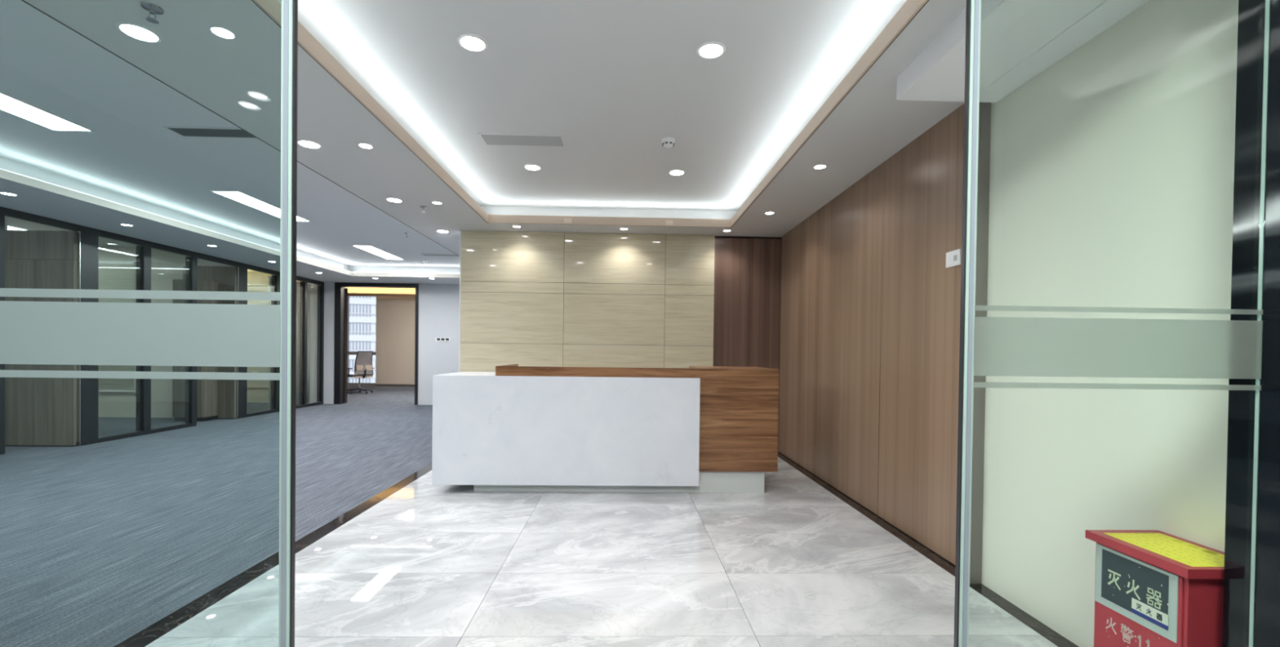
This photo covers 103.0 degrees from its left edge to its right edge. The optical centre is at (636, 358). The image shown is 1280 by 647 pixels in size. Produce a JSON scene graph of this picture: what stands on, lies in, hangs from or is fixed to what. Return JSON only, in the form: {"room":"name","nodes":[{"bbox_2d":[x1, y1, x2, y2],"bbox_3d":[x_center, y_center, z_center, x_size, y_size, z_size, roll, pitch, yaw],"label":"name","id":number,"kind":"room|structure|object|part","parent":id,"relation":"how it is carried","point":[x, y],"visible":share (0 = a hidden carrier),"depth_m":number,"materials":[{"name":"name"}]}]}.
{"room":"office reception lobby","nodes":[
{"label":"office reception lobby","id":0,"kind":"room"},
{"bbox_2d":[7,217,256,271],"bbox_3d":[-8.462,-1.810,5.848,3.950,0.100,9.780,1,1,-2],"label":"ceiling","id":1,"kind":"structure","parent":0,"point":[11,222],"depth_m":6.97,"materials":[{"name":"white paint"}]},
{"bbox_2d":[7,226,24,230],"bbox_3d":[-8.767,-1.770,6.951,0.600,0.012,0.600,1,1,-2],"label":"recessed light","id":2,"kind":"object","parent":1,"relation":"in","point":[8,228],"visible":0.25,"depth_m":6.94,"materials":[{"name":"white"}]},
{"bbox_2d":[0,206,324,454],"bbox_3d":[-6.452,-0.255,5.869,0.106,2.540,9.480,1,1,-2],"label":"wall","id":3,"kind":"structure","parent":0,"point":[87,260],"depth_m":6.65,"materials":[{"name":"black metal"}]},
{"bbox_3d":[-6.434,-0.233,5.060,0.100,2.415,0.160,1,1,-2],"label":"post","id":4,"kind":"part","parent":3,"relation":"part of","materials":[{"name":"black metal"}]},
{"bbox_2d":[4,230,77,447],"bbox_3d":[-6.834,-0.218,5.785,0.820,2.460,0.090,1,1,-2],"label":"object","id":5,"kind":"structure","parent":3,"relation":"in","point":[39,411],"depth_m":5.79,"materials":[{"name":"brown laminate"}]},
{"bbox_3d":[-6.821,-1.286,5.800,0.820,0.325,0.035,1,1,-2],"label":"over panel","id":6,"kind":"part","parent":5,"relation":"part of","materials":[{"name":"grey laminate"}]},
{"bbox_3d":[-6.458,-0.243,5.952,0.100,2.415,0.205,1,1,-2],"label":"post","id":7,"kind":"part","parent":3,"relation":"part of","materials":[{"name":"black"}]},
{"bbox_3d":[-6.466,0.982,6.653,0.050,0.050,1.620,1,1,-2],"label":"rail","id":8,"kind":"part","parent":3,"relation":"part of","materials":[{"name":"black metal"}]},
{"bbox_3d":[-6.477,-0.252,6.679,0.100,2.415,0.100,1,1,-2],"label":"post","id":9,"kind":"part","parent":3,"relation":"part of","materials":[{"name":"black"}]},
{"bbox_3d":[-6.415,-1.487,5.856,0.050,0.075,9.480,1,1,-2],"label":"rail","id":10,"kind":"part","parent":3,"relation":"part of","materials":[{"name":"black metal"}]},
{"bbox_3d":[-6.496,-0.260,7.416,0.100,2.415,0.085,1,1,-2],"label":"post","id":11,"kind":"part","parent":3,"relation":"part of","materials":[{"name":"black"}]},
{"bbox_2d":[182,266,236,419],"bbox_3d":[-6.897,-0.246,8.184,0.820,2.460,0.090,1,1,-2],"label":"door","id":12,"kind":"structure","parent":3,"relation":"in","point":[226,277],"depth_m":8.20,"materials":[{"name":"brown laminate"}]},
{"bbox_3d":[-6.885,-1.314,8.199,0.820,0.325,0.035,1,1,-2],"label":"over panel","id":13,"kind":"part","parent":12,"relation":"part of","materials":[{"name":"glass"}]},
{"bbox_3d":[-6.521,-0.271,8.348,0.100,2.415,0.200,1,1,-2],"label":"post","id":14,"kind":"part","parent":3,"relation":"part of","materials":[{"name":"black"}]},
{"bbox_3d":[-6.544,-0.281,9.213,0.100,2.415,0.090,1,1,-2],"label":"post","id":15,"kind":"part","parent":3,"relation":"part of","materials":[{"name":"black"}]},
{"bbox_3d":[-6.540,0.949,9.457,0.050,0.050,2.330,1,1,-2],"label":"rail","id":16,"kind":"part","parent":3,"relation":"part of","materials":[{"name":"black metal"}]},
{"bbox_3d":[-6.565,-0.290,10.013,0.100,2.415,0.070,1,1,-2],"label":"post","id":17,"kind":"part","parent":3,"relation":"part of","materials":[{"name":"black metal"}]},
{"bbox_3d":[-6.580,-0.296,10.577,0.100,2.415,0.060,1,1,-2],"label":"post","id":18,"kind":"part","parent":3,"relation":"part of","materials":[{"name":"black"}]},
{"bbox_2d":[4,216,415,417],"bbox_3d":[-7.355,-0.518,7.853,6.300,3.000,13.700,1,1,-2],"label":"wall","id":19,"kind":"structure","parent":0,"point":[166,267],"depth_m":8.25,"materials":[{"name":"grey paint"}]},
{"bbox_2d":[98,261,136,391],"bbox_3d":[-9.065,-0.513,8.188,1.920,2.100,0.040,1,1,-2],"label":"blind","id":20,"kind":"object","parent":19,"relation":"attached to","point":[102,264],"visible":0.12,"depth_m":8.20,"materials":[{"name":"white"}]},
{"bbox_3d":[-9.078,0.527,8.200,1.900,0.020,0.024,1,1,-2],"label":"rail","id":21,"kind":"part","parent":20,"relation":"part of","materials":[{"name":"white plastic"}]},
{"bbox_3d":[-9.052,-1.540,8.177,1.920,0.045,0.040,1,1,-2],"label":"head rail","id":22,"kind":"part","parent":20,"relation":"part of","materials":[{"name":"white plastic"}]},
{"bbox_2d":[0,169,351,275],"bbox_3d":[-5.293,-1.536,5.395,0.012,0.068,8.500,1,1,-2],"label":"trim","id":23,"kind":"structure","parent":19,"relation":"attached to","point":[4,175],"depth_m":5.38,"materials":[{"name":"beige paint"}]},
{"bbox_2d":[247,284,269,286],"bbox_3d":[-8.611,-1.497,10.390,3.300,0.030,0.180,1,1,-2],"label":"trim","id":24,"kind":"structure","parent":19,"relation":"attached to","point":[248,285],"depth_m":10.33,"materials":[{"name":"white paint"}]},
{"bbox_2d":[267,275,311,408],"bbox_3d":[-6.733,-0.285,9.893,0.053,2.425,1.260,1,1,-2],"label":"glass partition","id":25,"kind":"object","parent":19,"relation":"hanging from","point":[297,388],"visible":0.18,"depth_m":10.10,"materials":[{"name":"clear glass"}]},
{"bbox_2d":[346,296,375,384],"bbox_3d":[-7.085,-0.535,14.628,2.600,2.610,0.090,1,1,-2],"label":"window","id":26,"kind":"structure","parent":19,"relation":"in","point":[348,352],"depth_m":14.58,"materials":[{"name":"grey"}]},
{"bbox_3d":[-7.051,0.750,14.644,2.500,0.040,0.090,1,1,-2],"label":"rail","id":27,"kind":"part","parent":26,"relation":"part of","materials":[{"name":"grey metal"}]},
{"bbox_2d":[346,384,414,390],"bbox_3d":[-6.451,0.848,14.630,3.900,0.140,0.030,1,1,-2],"label":"baseboard","id":28,"kind":"structure","parent":19,"relation":"attached to","point":[348,386],"depth_m":14.59,"materials":[{"name":"grey"}]},
{"bbox_2d":[347,293,415,297],"bbox_3d":[-6.707,-1.740,14.139,4.500,0.080,0.060,1,1,-2],"label":"trim","id":29,"kind":"structure","parent":19,"relation":"attached to","point":[348,294],"depth_m":14.10,"materials":[{"name":"brown"}]},
{"bbox_2d":[375,296,415,385],"bbox_3d":[-6.048,-0.499,14.581,2.830,2.560,0.044,1,1,-2],"label":"door","id":30,"kind":"structure","parent":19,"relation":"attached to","point":[395,316],"depth_m":14.55,"materials":[{"name":"beige wood"}]},
{"bbox_2d":[351,272,459,278],"bbox_3d":[-4.030,-1.569,9.686,2.740,0.068,0.012,1,1,-2],"label":"trim","id":31,"kind":"structure","parent":19,"relation":"attached to","point":[353,274],"depth_m":9.67,"materials":[{"name":"beige"}]},
{"bbox_2d":[0,389,432,646],"bbox_3d":[-6.300,1.025,7.899,8.250,0.060,13.900,1,1,-2],"label":"floor","id":32,"kind":"structure","parent":0,"point":[101,543],"depth_m":3.77,"materials":[{"name":"grey carpet"}]},
{"bbox_2d":[172,279,220,421],"bbox_3d":[-6.965,-0.115,8.051,0.440,2.200,0.395,1,1,-2],"label":"tall cabinet","id":33,"kind":"object","parent":32,"relation":"on","point":[207,389],"visible":0.34,"depth_m":7.89,"materials":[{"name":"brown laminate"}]},
{"bbox_3d":[-7.070,-0.145,7.875,0.217,2.120,0.019,1,1,-2],"label":"door","id":34,"kind":"part","parent":33,"relation":"part of","materials":[{"name":"grey laminate"}]},
{"bbox_3d":[-6.851,-0.142,7.880,0.217,2.120,0.019,1,1,-2],"label":"door","id":35,"kind":"part","parent":33,"relation":"part of","materials":[{"name":"grey laminate"}]},
{"bbox_2d":[346,351,374,394],"bbox_3d":[-7.218,0.372,13.256,0.573,1.102,0.650,1,1,30],"label":"office chair","id":36,"kind":"object","parent":32,"relation":"on","point":[363,368],"visible":0.99,"depth_m":13.13,"materials":[{"name":"grey fabric"}]},
{"bbox_3d":[-7.267,0.467,13.285,0.460,0.092,0.480,1,1,30],"label":"seat","id":37,"kind":"part","parent":36,"relation":"part of","materials":[{"name":"beige fabric"}]},
{"bbox_3d":[-7.031,0.137,13.145,0.112,0.580,0.456,1,1,30],"label":"backrest","id":38,"kind":"part","parent":36,"relation":"part of","materials":[{"name":"grey fabric"}]},
{"bbox_3d":[-7.045,0.137,13.155,0.103,0.626,0.502,1,1,30],"label":"frame","id":39,"kind":"part","parent":36,"relation":"part of","materials":[{"name":"grey plastic"}]},
{"bbox_2d":[306,282,459,404],"bbox_3d":[-4.546,-0.490,10.729,4.770,2.950,0.140,1,1,-2],"label":"wall","id":40,"kind":"structure","parent":0,"point":[438,304],"depth_m":10.66,"materials":[{"name":"grey paint"}]},
{"bbox_2d":[333,282,418,404],"bbox_3d":[-5.697,-0.298,10.789,2.207,2.535,0.740,1,1,18],"label":"door","id":41,"kind":"structure","parent":40,"relation":"in","point":[340,332],"depth_m":10.64,"materials":[{"name":"black metal"}]},
{"bbox_2d":[435,337,450,342],"bbox_3d":[-4.070,-0.379,10.667,0.300,0.090,0.012,1,1,-2],"label":"switch panel","id":42,"kind":"object","parent":40,"relation":"attached to","point":[437,340],"visible":1,"depth_m":10.66,"materials":[{"name":"white plastic"}]},
{"bbox_2d":[0,0,966,284],"bbox_3d":[-2.294,-1.599,5.914,8.390,0.250,9.580,1,1,-2],"label":"ceiling","id":43,"kind":"structure","parent":0,"point":[615,78],"depth_m":3.32,"materials":[{"name":"white paint"}]},
{"bbox_2d":[0,191,18,195],"bbox_3d":[-5.748,-1.500,4.653,0.117,0.006,0.117,1,1,-2],"label":"recessed light","id":44,"kind":"object","parent":43,"relation":"in","point":[2,193],"visible":1,"depth_m":4.65,"materials":[{"name":"white plastic"}]},
{"bbox_2d":[0,91,94,132],"bbox_3d":[-4.166,-1.682,3.182,0.290,0.010,1.200,1,1,-2],"label":"recessed light","id":45,"kind":"object","parent":43,"relation":"in","point":[11,104],"visible":1,"depth_m":3.54,"materials":[{"name":"white plastic"}]},
{"bbox_2d":[120,223,133,226],"bbox_3d":[-5.808,-1.513,5.792,0.117,0.006,0.117,1,1,-2],"label":"recessed light","id":46,"kind":"object","parent":43,"relation":"in","point":[124,224],"visible":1,"depth_m":5.78,"materials":[{"name":"white plastic"}]},
{"bbox_2d":[115,21,162,43],"bbox_3d":[-2.188,-1.429,2.237,0.148,0.006,0.148,1,1,-2],"label":"recessed light","id":47,"kind":"object","parent":43,"relation":"in","point":[138,32],"visible":1,"depth_m":2.23,"materials":[{"name":"white plastic"}]},
{"bbox_2d":[140,1,164,24],"bbox_3d":[-1.974,-1.401,2.073,0.072,0.054,0.072,1,1,-2],"label":"sprinkler","id":48,"kind":"object","parent":43,"relation":"attached to","point":[153,9],"visible":1,"depth_m":2.07,"materials":[{"name":"silver metal"}]},
{"bbox_2d":[0,168,349,271],"bbox_3d":[-5.323,-1.561,5.444,0.024,0.048,8.400,1,1,-2],"label":"led strip","id":49,"kind":"object","parent":43,"relation":"attached to","point":[0,169],"visible":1,"depth_m":5.38,"materials":[{"name":"white plastic"}]},
{"bbox_2d":[163,125,257,138],"bbox_3d":[-3.012,-1.675,3.788,0.860,0.008,0.170,1,1,-2],"label":"ceiling vent","id":50,"kind":"object","parent":43,"relation":"in","point":[184,131],"visible":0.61,"depth_m":3.78,"materials":[{"name":"grey metal"}]},
{"bbox_2d":[208,25,236,39],"bbox_3d":[-1.813,-1.424,2.227,0.095,0.006,0.095,1,1,-2],"label":"recessed light","id":51,"kind":"object","parent":43,"relation":"in","point":[220,31],"visible":1,"depth_m":2.22,"materials":[{"name":"white plastic"}]},
{"bbox_2d":[21,0,459,256],"bbox_3d":[-2.564,-1.491,5.988,0.004,0.034,9.420,1,1,-2],"label":"trim","id":52,"kind":"structure","parent":43,"relation":"attached to","point":[21,0],"depth_m":2.74,"materials":[{"name":"grey"}]},
{"bbox_2d":[209,190,311,222],"bbox_3d":[-4.225,-1.712,5.791,0.290,0.010,1.200,1,1,-2],"label":"recessed light","id":53,"kind":"object","parent":43,"relation":"in","point":[240,197],"visible":0.83,"depth_m":5.60,"materials":[{"name":"white plastic"}]},
{"bbox_2d":[297,139,321,148],"bbox_3d":[-2.215,-1.443,3.436,0.148,0.006,0.148,1,1,-2],"label":"recessed light","id":54,"kind":"object","parent":43,"relation":"in","point":[304,143],"visible":0.95,"depth_m":3.43,"materials":[{"name":"white plastic"}]},
{"bbox_2d":[357,142,373,149],"bbox_3d":[-1.840,-1.438,3.451,0.095,0.006,0.095,1,1,-2],"label":"recessed light","id":55,"kind":"object","parent":43,"relation":"in","point":[364,145],"visible":1,"depth_m":3.45,"materials":[{"name":"white plastic"}]},
{"bbox_2d":[253,0,488,222],"bbox_3d":[-1.557,-1.480,3.523,0.012,0.088,3.920,1,1,-2],"label":"trim","id":56,"kind":"structure","parent":43,"relation":"attached to","point":[273,8],"depth_m":2.83,"materials":[{"name":"beige paint"}]},
{"bbox_2d":[351,244,404,260],"bbox_3d":[-4.265,-1.742,8.441,0.290,0.010,1.200,1,1,-2],"label":"recessed light","id":57,"kind":"object","parent":43,"relation":"in","point":[371,249],"visible":1,"depth_m":8.34,"materials":[{"name":"white plastic"}]},
{"bbox_2d":[385,197,403,202],"bbox_3d":[-2.243,-1.457,4.701,0.148,0.006,0.148,1,1,-2],"label":"recessed light","id":58,"kind":"object","parent":43,"relation":"in","point":[389,199],"visible":1,"depth_m":4.70,"materials":[{"name":"white plastic"}]},
{"bbox_2d":[352,271,459,274],"bbox_3d":[-4.030,-1.593,9.714,2.740,0.048,0.024,1,1,-2],"label":"led strip","id":59,"kind":"object","parent":43,"relation":"attached to","point":[353,272],"visible":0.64,"depth_m":9.70,"materials":[{"name":"white plastic"}]},
{"bbox_2d":[419,205,427,213],"bbox_3d":[-2.059,-1.433,4.901,0.072,0.054,0.072,1,1,-2],"label":"sprinkler","id":60,"kind":"object","parent":43,"relation":"attached to","point":[422,206],"visible":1,"depth_m":4.89,"materials":[{"name":"silver metal"}]},
{"bbox_2d":[431,200,442,204],"bbox_3d":[-1.875,-1.453,4.766,0.095,0.006,0.095,1,1,-2],"label":"recessed light","id":61,"kind":"object","parent":43,"relation":"in","point":[433,202],"visible":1,"depth_m":4.76,"materials":[{"name":"white plastic"}]},
{"bbox_2d":[421,253,458,256],"bbox_3d":[-3.158,-1.730,8.560,0.900,0.008,0.160,1,1,-2],"label":"ceiling vent","id":62,"kind":"object","parent":43,"relation":"in","point":[425,255],"visible":0.62,"depth_m":8.54,"materials":[{"name":"grey metal"}]},
{"bbox_2d":[435,229,448,233],"bbox_3d":[-2.260,-1.471,5.916,0.148,0.006,0.148,1,1,-2],"label":"recessed light","id":63,"kind":"object","parent":43,"relation":"in","point":[439,230],"visible":1,"depth_m":5.91,"materials":[{"name":"white plastic"}]},
{"bbox_2d":[457,34,487,52],"bbox_3d":[-0.856,-1.637,2.650,0.148,0.006,0.148,1,1,-2],"label":"recessed light","id":64,"kind":"object","parent":43,"relation":"in","point":[471,42],"visible":1,"depth_m":2.64,"materials":[{"name":"white plastic"}]},
{"bbox_2d":[477,133,565,147],"bbox_3d":[-0.863,-1.650,3.855,0.620,0.008,0.210,1,1,-2],"label":"ceiling vent","id":65,"kind":"object","parent":43,"relation":"in","point":[488,139],"visible":1,"depth_m":3.84,"materials":[{"name":"grey metal"}]},
{"bbox_2d":[524,164,541,170],"bbox_3d":[-0.908,-1.658,4.429,0.148,0.006,0.148,1,1,-2],"label":"recessed light","id":66,"kind":"object","parent":43,"relation":"in","point":[529,166],"visible":1,"depth_m":4.42,"materials":[{"name":"white plastic"}]},
{"bbox_2d":[251,0,928,227],"bbox_3d":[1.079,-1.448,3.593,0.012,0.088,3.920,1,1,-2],"label":"trim","id":67,"kind":"structure","parent":43,"relation":"attached to","point":[910,8],"depth_m":2.68,"materials":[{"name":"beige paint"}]},
{"bbox_2d":[488,214,730,227],"bbox_3d":[-0.291,-1.486,5.524,2.625,0.088,0.012,1,1,-2],"label":"trim","id":68,"kind":"structure","parent":43,"relation":"attached to","point":[500,219],"depth_m":5.52,"materials":[{"name":"beige wood"}]},
{"bbox_2d":[564,217,571,223],"bbox_3d":[-0.749,-1.483,5.503,0.080,0.055,0.006,1,1,-2],"label":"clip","id":69,"kind":"object","parent":68,"relation":"attached to","point":[566,220],"visible":1,"depth_m":5.50,"materials":[{"name":"beige"}]},
{"bbox_2d":[665,220,672,225],"bbox_3d":[0.351,-1.470,5.532,0.080,0.055,0.006,1,1,-2],"label":"clip","id":70,"kind":"object","parent":68,"relation":"attached to","point":[667,222],"visible":1,"depth_m":5.53,"materials":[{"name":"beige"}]},
{"bbox_2d":[661,137,675,148],"bbox_3d":[0.235,-1.615,3.829,0.104,0.050,0.104,1,1,-2],"label":"smoke detector","id":71,"kind":"object","parent":43,"relation":"attached to","point":[667,142],"visible":1,"depth_m":3.80,"materials":[{"name":"white plastic"}]},
{"bbox_2d":[668,169,684,175],"bbox_3d":[0.353,-1.643,4.512,0.148,0.006,0.148,1,1,-2],"label":"recessed light","id":72,"kind":"object","parent":43,"relation":"in","point":[673,172],"visible":1,"depth_m":4.51,"materials":[{"name":"white plastic"}]},
{"bbox_2d":[697,41,725,58],"bbox_3d":[0.391,-1.622,2.688,0.148,0.006,0.148,1,1,-2],"label":"recessed light","id":73,"kind":"object","parent":43,"relation":"in","point":[712,50],"visible":1,"depth_m":2.68,"materials":[{"name":"white plastic"}]},
{"bbox_2d":[764,211,774,214],"bbox_3d":[1.296,-1.417,4.975,0.095,0.006,0.095,1,1,-2],"label":"recessed light","id":74,"kind":"object","parent":43,"relation":"in","point":[767,212],"visible":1,"depth_m":4.97,"materials":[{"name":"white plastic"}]},
{"bbox_2d":[813,164,826,168],"bbox_3d":[1.342,-1.402,3.731,0.095,0.006,0.095,1,1,-2],"label":"recessed light","id":75,"kind":"object","parent":43,"relation":"in","point":[819,166],"visible":1,"depth_m":3.73,"materials":[{"name":"white plastic"}]},
{"bbox_2d":[113,451,1079,646],"bbox_3d":[-0.038,1.169,1.838,3.950,0.060,8.450,1,1,-2],"label":"floor","id":76,"kind":"structure","parent":0,"point":[797,562],"depth_m":2.57,"materials":[{"name":"grey tile"}]},
{"bbox_2d":[431,364,778,493],"bbox_3d":[-0.248,0.590,4.522,2.812,1.033,0.800,1,1,-2],"label":"reception desk","id":77,"kind":"object","parent":76,"relation":"on","point":[513,428],"visible":1,"depth_m":4.13,"materials":[{"name":"white stone"}]},
{"bbox_2d":[435,372,495,375],"bbox_3d":[-1.406,0.157,4.482,0.485,0.038,0.708,1,1,-2],"label":"countertop","id":78,"kind":"structure","parent":77,"relation":"on","point":[456,373],"depth_m":4.39,"materials":[{"name":"white stone"}]},
{"bbox_3d":[-1.153,0.487,4.537,0.028,0.849,0.719,1,1,-2],"label":"return panel","id":79,"kind":"part","parent":77,"relation":"part of","materials":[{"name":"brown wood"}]},
{"bbox_3d":[-0.568,0.592,4.133,2.152,0.880,0.040,1,1,-2],"label":"panel","id":80,"kind":"part","parent":77,"relation":"part of","materials":[{"name":"white stone"}]},
{"bbox_2d":[1084,529,1224,646],"bbox_3d":[1.659,0.876,1.587,0.254,0.573,0.316,1,1,-2],"label":"box","id":81,"kind":"object","parent":76,"relation":"on","point":[1153,588],"visible":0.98,"depth_m":1.54,"materials":[{"name":"red metal"}]},
{"bbox_3d":[1.549,0.723,1.588,0.002,0.194,0.252,1,1,-2],"label":"label plate","id":82,"kind":"part","parent":81,"relation":"part of","materials":[{"name":"grey plastic"}]},
{"bbox_3d":[1.551,0.869,1.583,0.004,0.485,0.260,1,1,-2],"label":"door","id":83,"kind":"part","parent":81,"relation":"part of","materials":[{"name":"red metal"}]},
{"bbox_3d":[1.662,0.604,1.583,0.254,0.027,0.316,1,1,-2],"label":"lid","id":84,"kind":"part","parent":81,"relation":"part of","materials":[{"name":"yellow metal"}]},
{"bbox_2d":[1109,533,1224,564],"bbox_3d":[1.660,0.590,1.583,0.149,0.001,0.246,1,1,-2],"label":"box top","id":85,"kind":"object","parent":81,"relation":"on","point":[1177,550],"depth_m":1.58,"materials":[{"name":"yellow"}]},
{"bbox_2d":[458,230,782,449],"bbox_3d":[-0.177,-0.284,5.995,3.762,2.750,0.140,1,1,-2],"label":"wall","id":86,"kind":"structure","parent":0,"point":[527,299],"depth_m":5.92,"materials":[{"name":"beige"}]},
{"bbox_3d":[1.105,-0.151,6.002,0.422,2.515,0.025,1,1,-2],"label":"wood panel","id":87,"kind":"part","parent":86,"relation":"part of","materials":[{"name":"brown laminate"}]},
{"bbox_3d":[1.500,-0.146,6.013,0.362,2.515,0.025,1,1,-2],"label":"wood panel","id":88,"kind":"part","parent":86,"relation":"part of","materials":[{"name":"brown laminate"}]},
{"bbox_2d":[777,0,1238,646],"bbox_3d":[1.897,-0.286,1.782,0.201,2.900,8.670,1,1,-2],"label":"wall","id":89,"kind":"structure","parent":0,"point":[1112,175],"depth_m":2.21,"materials":[{"name":"white paint"}]},
{"bbox_3d":[1.709,-0.153,5.414,0.020,2.532,1.158,1,1,-2],"label":"wood panel","id":90,"kind":"part","parent":89,"relation":"part of","materials":[{"name":"brown laminate"}]},
{"bbox_3d":[1.740,-0.140,4.240,0.020,2.532,1.182,1,1,-2],"label":"wood panel","id":91,"kind":"part","parent":89,"relation":"part of","materials":[{"name":"brown laminate"}]},
{"bbox_3d":[1.769,-0.127,3.139,0.020,2.532,1.010,1,1,-2],"label":"wood panel","id":92,"kind":"part","parent":89,"relation":"part of","materials":[{"name":"brown laminate"}]},
{"bbox_2d":[946,248,961,268],"bbox_3d":[1.766,-0.555,2.841,0.012,0.086,0.120,1,1,-2],"label":"wall switch","id":93,"kind":"object","parent":89,"relation":"attached to","point":[953,258],"visible":0.98,"depth_m":2.83,"materials":[{"name":"white plastic"}]},
{"bbox_2d":[969,102,991,583],"bbox_3d":[1.748,-0.147,2.600,0.090,2.600,0.040,1,1,-2],"label":"trim","id":94,"kind":"structure","parent":89,"relation":"attached to","point":[984,108],"depth_m":2.58,"materials":[{"name":"silver metal"}]},
{"bbox_2d":[896,0,1149,102],"bbox_3d":[1.552,-1.328,1.957,0.505,0.120,1.140,1,1,-2],"label":"trim","id":95,"kind":"structure","parent":89,"relation":"attached to","point":[1011,31],"depth_m":2.09,"materials":[{"name":"white paint"}]},
{"bbox_2d":[986,0,1138,88],"bbox_3d":[1.708,-1.262,1.911,0.105,0.006,0.960,1,1,-2],"label":"trim","id":96,"kind":"structure","parent":89,"relation":"attached to","point":[1108,10],"depth_m":2.02,"materials":[{"name":"white paint"}]},
{"bbox_2d":[1222,0,1279,646],"bbox_3d":[1.731,-0.129,0.897,0.175,2.600,1.005,1,1,-2],"label":"trim","id":97,"kind":"structure","parent":89,"relation":"attached to","point":[1251,13],"depth_m":1.35,"materials":[{"name":"black metal"}]},
{"bbox_3d":[-2.209,-0.356,1.208,8.440,2.950,0.180,1,1,-2],"label":"wall","id":98,"kind":"structure","parent":0,"visible":0},
{"bbox_2d":[0,0,297,646],"bbox_3d":[-1.576,-0.049,1.198,1.512,2.328,0.020,1,1,-2],"label":"door","id":99,"kind":"structure","parent":98,"relation":"in","point":[32,332],"depth_m":1.20,"materials":[{"name":"clear glass"}]},
{"bbox_2d":[953,0,1270,646],"bbox_3d":[1.233,-0.016,1.323,0.794,2.328,0.020,1,1,-2],"label":"door","id":100,"kind":"structure","parent":98,"relation":"in","point":[990,346],"depth_m":1.31,"materials":[{"name":"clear glass"}]},
{"label":"outside","id":101,"kind":"structure","parent":0,"visible":0},
{"bbox_2d":[348,296,376,382],"bbox_3d":[-45.988,-20.545,102.101,36.000,120.000,14.350,1,1,-14],"label":"tower building","id":102,"kind":"structure","parent":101,"point":[362,309],"depth_m":94.08,"materials":[{"name":"white"}]}
]}

